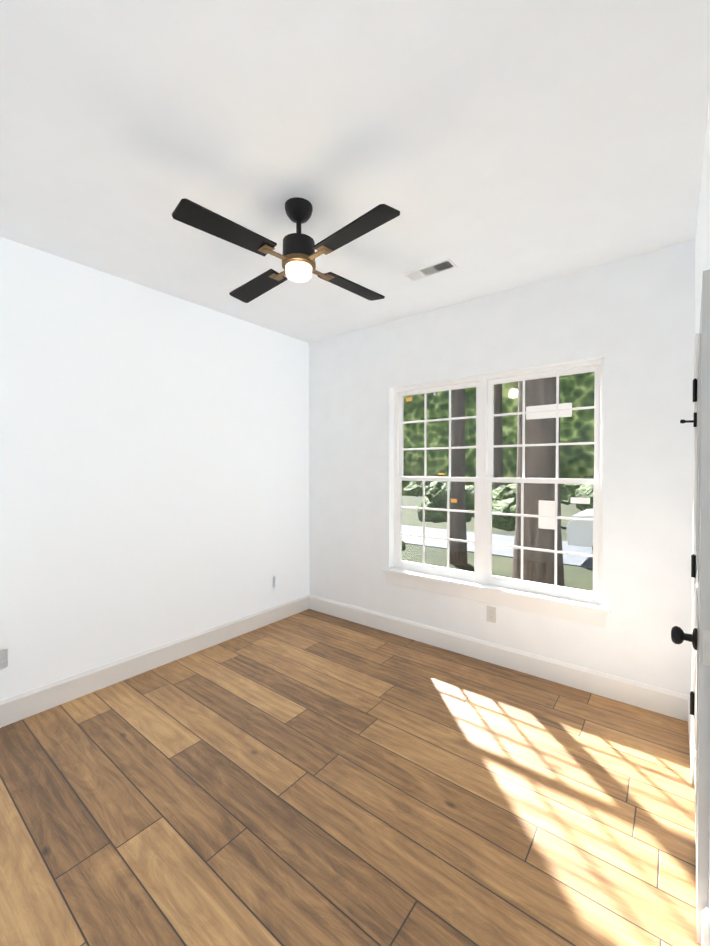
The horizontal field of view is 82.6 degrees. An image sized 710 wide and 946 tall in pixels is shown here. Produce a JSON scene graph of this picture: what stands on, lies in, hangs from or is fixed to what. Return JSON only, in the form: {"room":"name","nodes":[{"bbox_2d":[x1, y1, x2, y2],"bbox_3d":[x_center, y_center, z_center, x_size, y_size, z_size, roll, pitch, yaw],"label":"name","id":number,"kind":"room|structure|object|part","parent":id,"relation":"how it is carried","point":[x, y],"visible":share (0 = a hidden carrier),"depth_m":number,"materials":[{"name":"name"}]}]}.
{"room":"empty bedroom","nodes":[
{"label":"empty bedroom","id":0,"kind":"room"},
{"bbox_2d":[0,237,308,700],"bbox_3d":[-1.660,0.046,2.787,0.140,2.740,3.660,0,1,38],"label":"wall","id":1,"kind":"structure","parent":0,"point":[154,468],"depth_m":2.81,"materials":[{"name":"paint"}]},
{"bbox_2d":[0,648,7,669],"bbox_3d":[-1.991,1.046,2.269,0.007,0.115,0.070,0,1,38],"label":"electrical outlet","id":2,"kind":"object","parent":1,"relation":"attached to","point":[2,658],"visible":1,"depth_m":2.28,"materials":[{"name":"plastic"}]},
{"bbox_2d":[0,595,307,727],"bbox_3d":[-1.556,1.343,2.807,0.016,0.145,3.520,0,1,38],"label":"baseboard","id":3,"kind":"structure","parent":1,"relation":"attached to","point":[21,706],"depth_m":2.80,"materials":[{"name":"paint"}]},
{"bbox_2d":[0,609,701,945],"bbox_3d":[0.109,1.489,1.500,4.530,0.120,3.800,0,1,38],"label":"floor","id":4,"kind":"structure","parent":0,"point":[309,777],"depth_m":1.73,"materials":[{"name":"brown wood"}]},
{"bbox_2d":[0,0,709,342],"bbox_3d":[0.109,-1.370,1.471,4.530,0.120,3.800,0,1,38],"label":"ceiling","id":5,"kind":"structure","parent":0,"point":[487,147],"depth_m":1.58,"materials":[{"name":"paint"}]},
{"bbox_2d":[172,197,399,302],"bbox_3d":[-0.278,-1.140,1.998,0.911,0.352,0.911,0,1,0],"label":"fan","id":6,"kind":"object","parent":5,"relation":"hanging from","point":[299,256],"visible":1,"depth_m":1.90,"materials":[{"name":"black wood"}]},
{"bbox_2d":[403,258,456,281],"bbox_3d":[0.485,-1.316,2.639,0.330,0.012,0.125,0,1,38],"label":"ceiling vent","id":7,"kind":"object","parent":5,"relation":"in","point":[431,269],"visible":1,"depth_m":2.63,"materials":[{"name":"metal"}]},
{"bbox_2d":[309,240,695,695],"bbox_3d":[0.768,0.041,3.295,3.330,2.740,0.140,0,1,38],"label":"wall","id":8,"kind":"structure","parent":0,"point":[630,321],"depth_m":2.69,"materials":[{"name":"paint"}]},
{"bbox_2d":[487,606,495,622],"bbox_3d":[1.017,1.054,3.016,0.070,0.115,0.007,0,1,38],"label":"electrical outlet","id":9,"kind":"object","parent":8,"relation":"attached to","point":[491,613],"visible":1,"depth_m":3.01,"materials":[{"name":"plastic"}]},
{"bbox_2d":[308,594,683,720],"bbox_3d":[0.731,1.339,3.238,3.020,0.145,0.016,0,1,38],"label":"baseboard","id":10,"kind":"structure","parent":8,"relation":"attached to","point":[652,698],"depth_m":2.87,"materials":[{"name":"paint"}]},
{"bbox_2d":[383,359,610,627],"bbox_3d":[0.973,0.113,3.112,1.710,1.720,0.175,0,1,38],"label":"window","id":11,"kind":"structure","parent":8,"relation":"in","point":[484,478],"depth_m":3.08,"materials":[{"name":"plastic"}]},
{"bbox_2d":[406,397,589,529],"bbox_3d":[1.008,-0.135,3.143,1.436,1.055,0.029,0,1,38],"label":"stickers","id":12,"kind":"object","parent":11,"relation":"attached to","point":[546,508],"visible":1,"depth_m":2.86},
{"bbox_2d":[695,98,709,912],"bbox_3d":[0.891,0.066,0.871,0.140,2.740,3.520,0,1,38],"label":"wall","id":13,"kind":"structure","parent":0,"point":[702,252],"depth_m":1.65,"materials":[{"name":"paint"}]},
{"bbox_2d":[684,694,690,766],"bbox_3d":[1.750,1.351,2.104,0.016,0.145,0.460,0,1,38],"label":"baseboard","id":14,"kind":"structure","parent":13,"relation":"attached to","point":[687,716],"depth_m":2.25,"materials":[{"name":"paint"}]},
{"bbox_2d":[671,269,709,943],"bbox_3d":[1.284,0.406,1.536,0.109,2.022,0.826,0,1,40],"label":"door","id":15,"kind":"structure","parent":13,"relation":"in","point":[702,743],"depth_m":1.21,"materials":[{"name":"paint"}]},
{"bbox_3d":[1.280,0.341,1.564,0.065,1.536,0.788,0,1,40],"label":"door hardware","id":16,"kind":"part","parent":15,"relation":"part of","materials":[{"name":"black metal"}]},
{"bbox_2d":[691,333,698,783],"bbox_3d":[1.379,0.399,1.509,0.156,2.060,0.909,0,1,38],"label":"door frame","id":17,"kind":"structure","parent":13,"relation":"attached to","point":[696,354],"depth_m":1.85,"materials":[{"name":"paint"}]},
{"bbox_2d":[702,907,709,945],"bbox_3d":[0.754,1.364,0.836,0.016,0.145,0.934,0,1,38],"label":"baseboard","id":18,"kind":"structure","parent":13,"relation":"attached to","point":[705,912],"depth_m":1.16,"materials":[{"name":"paint"}]},
{"label":"outside","id":19,"kind":"structure","parent":0,"visible":0},
{"bbox_2d":[402,496,592,590],"bbox_3d":[13.522,1.860,17.965,85.000,0.100,38.660,0,1,38],"label":"ground","id":20,"kind":"structure","parent":19,"point":[434,557],"depth_m":9.31,"materials":[{"name":"green plant"}]},
{"bbox_2d":[404,475,492,522],"bbox_3d":[3.465,0.964,15.103,3.382,1.750,1.996,0,1,38],"label":"bush","id":21,"kind":"object","parent":20,"relation":"on","point":[440,498],"depth_m":14.77,"materials":[{"name":"green plant"}]},
{"bbox_2d":[449,389,466,564],"bbox_3d":[2.085,-4.553,8.679,6.769,12.917,5.867,0,1,38],"label":"tree","id":22,"kind":"object","parent":20,"relation":"on","point":[461,519],"depth_m":8.45,"materials":[{"name":"brown plant"}]},
{"bbox_2d":[402,525,592,567],"bbox_3d":[6.280,1.895,8.750,85.000,0.020,2.900,0,1,38],"label":"street","id":23,"kind":"structure","parent":20,"relation":"on","point":[580,560],"depth_m":10.70,"materials":[{"name":"concrete"}]},
{"bbox_2d":[566,509,592,551],"bbox_3d":[6.880,1.063,7.952,4.580,1.660,1.952,0,1,38],"label":"car","id":24,"kind":"object","parent":23,"relation":"on","point":[582,526],"depth_m":8.51,"materials":[{"name":"white paint"}]},
{"bbox_2d":[493,384,503,489],"bbox_3d":[6.433,-5.051,18.066,6.524,13.726,6.416,0,1,38],"label":"tree","id":25,"kind":"object","parent":20,"relation":"on","point":[497,431],"depth_m":18.03,"materials":[{"name":"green plant"}]},
{"bbox_2d":[492,483,580,530],"bbox_3d":[5.747,1.003,13.206,3.143,1.712,2.201,0,1,38],"label":"bush","id":26,"kind":"object","parent":20,"relation":"on","point":[506,523],"depth_m":12.96,"materials":[{"name":"green plant"}]},
{"bbox_2d":[511,376,564,586],"bbox_3d":[2.334,-4.009,4.798,6.678,11.912,5.946,0,1,38],"label":"tree","id":27,"kind":"object","parent":20,"relation":"on","point":[548,395],"depth_m":4.71,"materials":[{"name":"brown plant"}]},
{"bbox_2d":[575,476,593,510],"bbox_3d":[7.875,0.974,11.584,2.940,1.804,2.334,0,1,38],"label":"bush","id":28,"kind":"object","parent":20,"relation":"on","point":[582,493],"depth_m":11.78,"materials":[{"name":"green plant"}]},
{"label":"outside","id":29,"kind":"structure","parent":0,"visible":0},
{"bbox_2d":[402,372,594,503],"bbox_3d":[15.611,-13.241,20.467,95.000,31.050,0.100,0,1,38],"label":"trees","id":30,"kind":"object","parent":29,"point":[574,420],"depth_m":25.45,"materials":[{"name":"green plant"}]}
]}

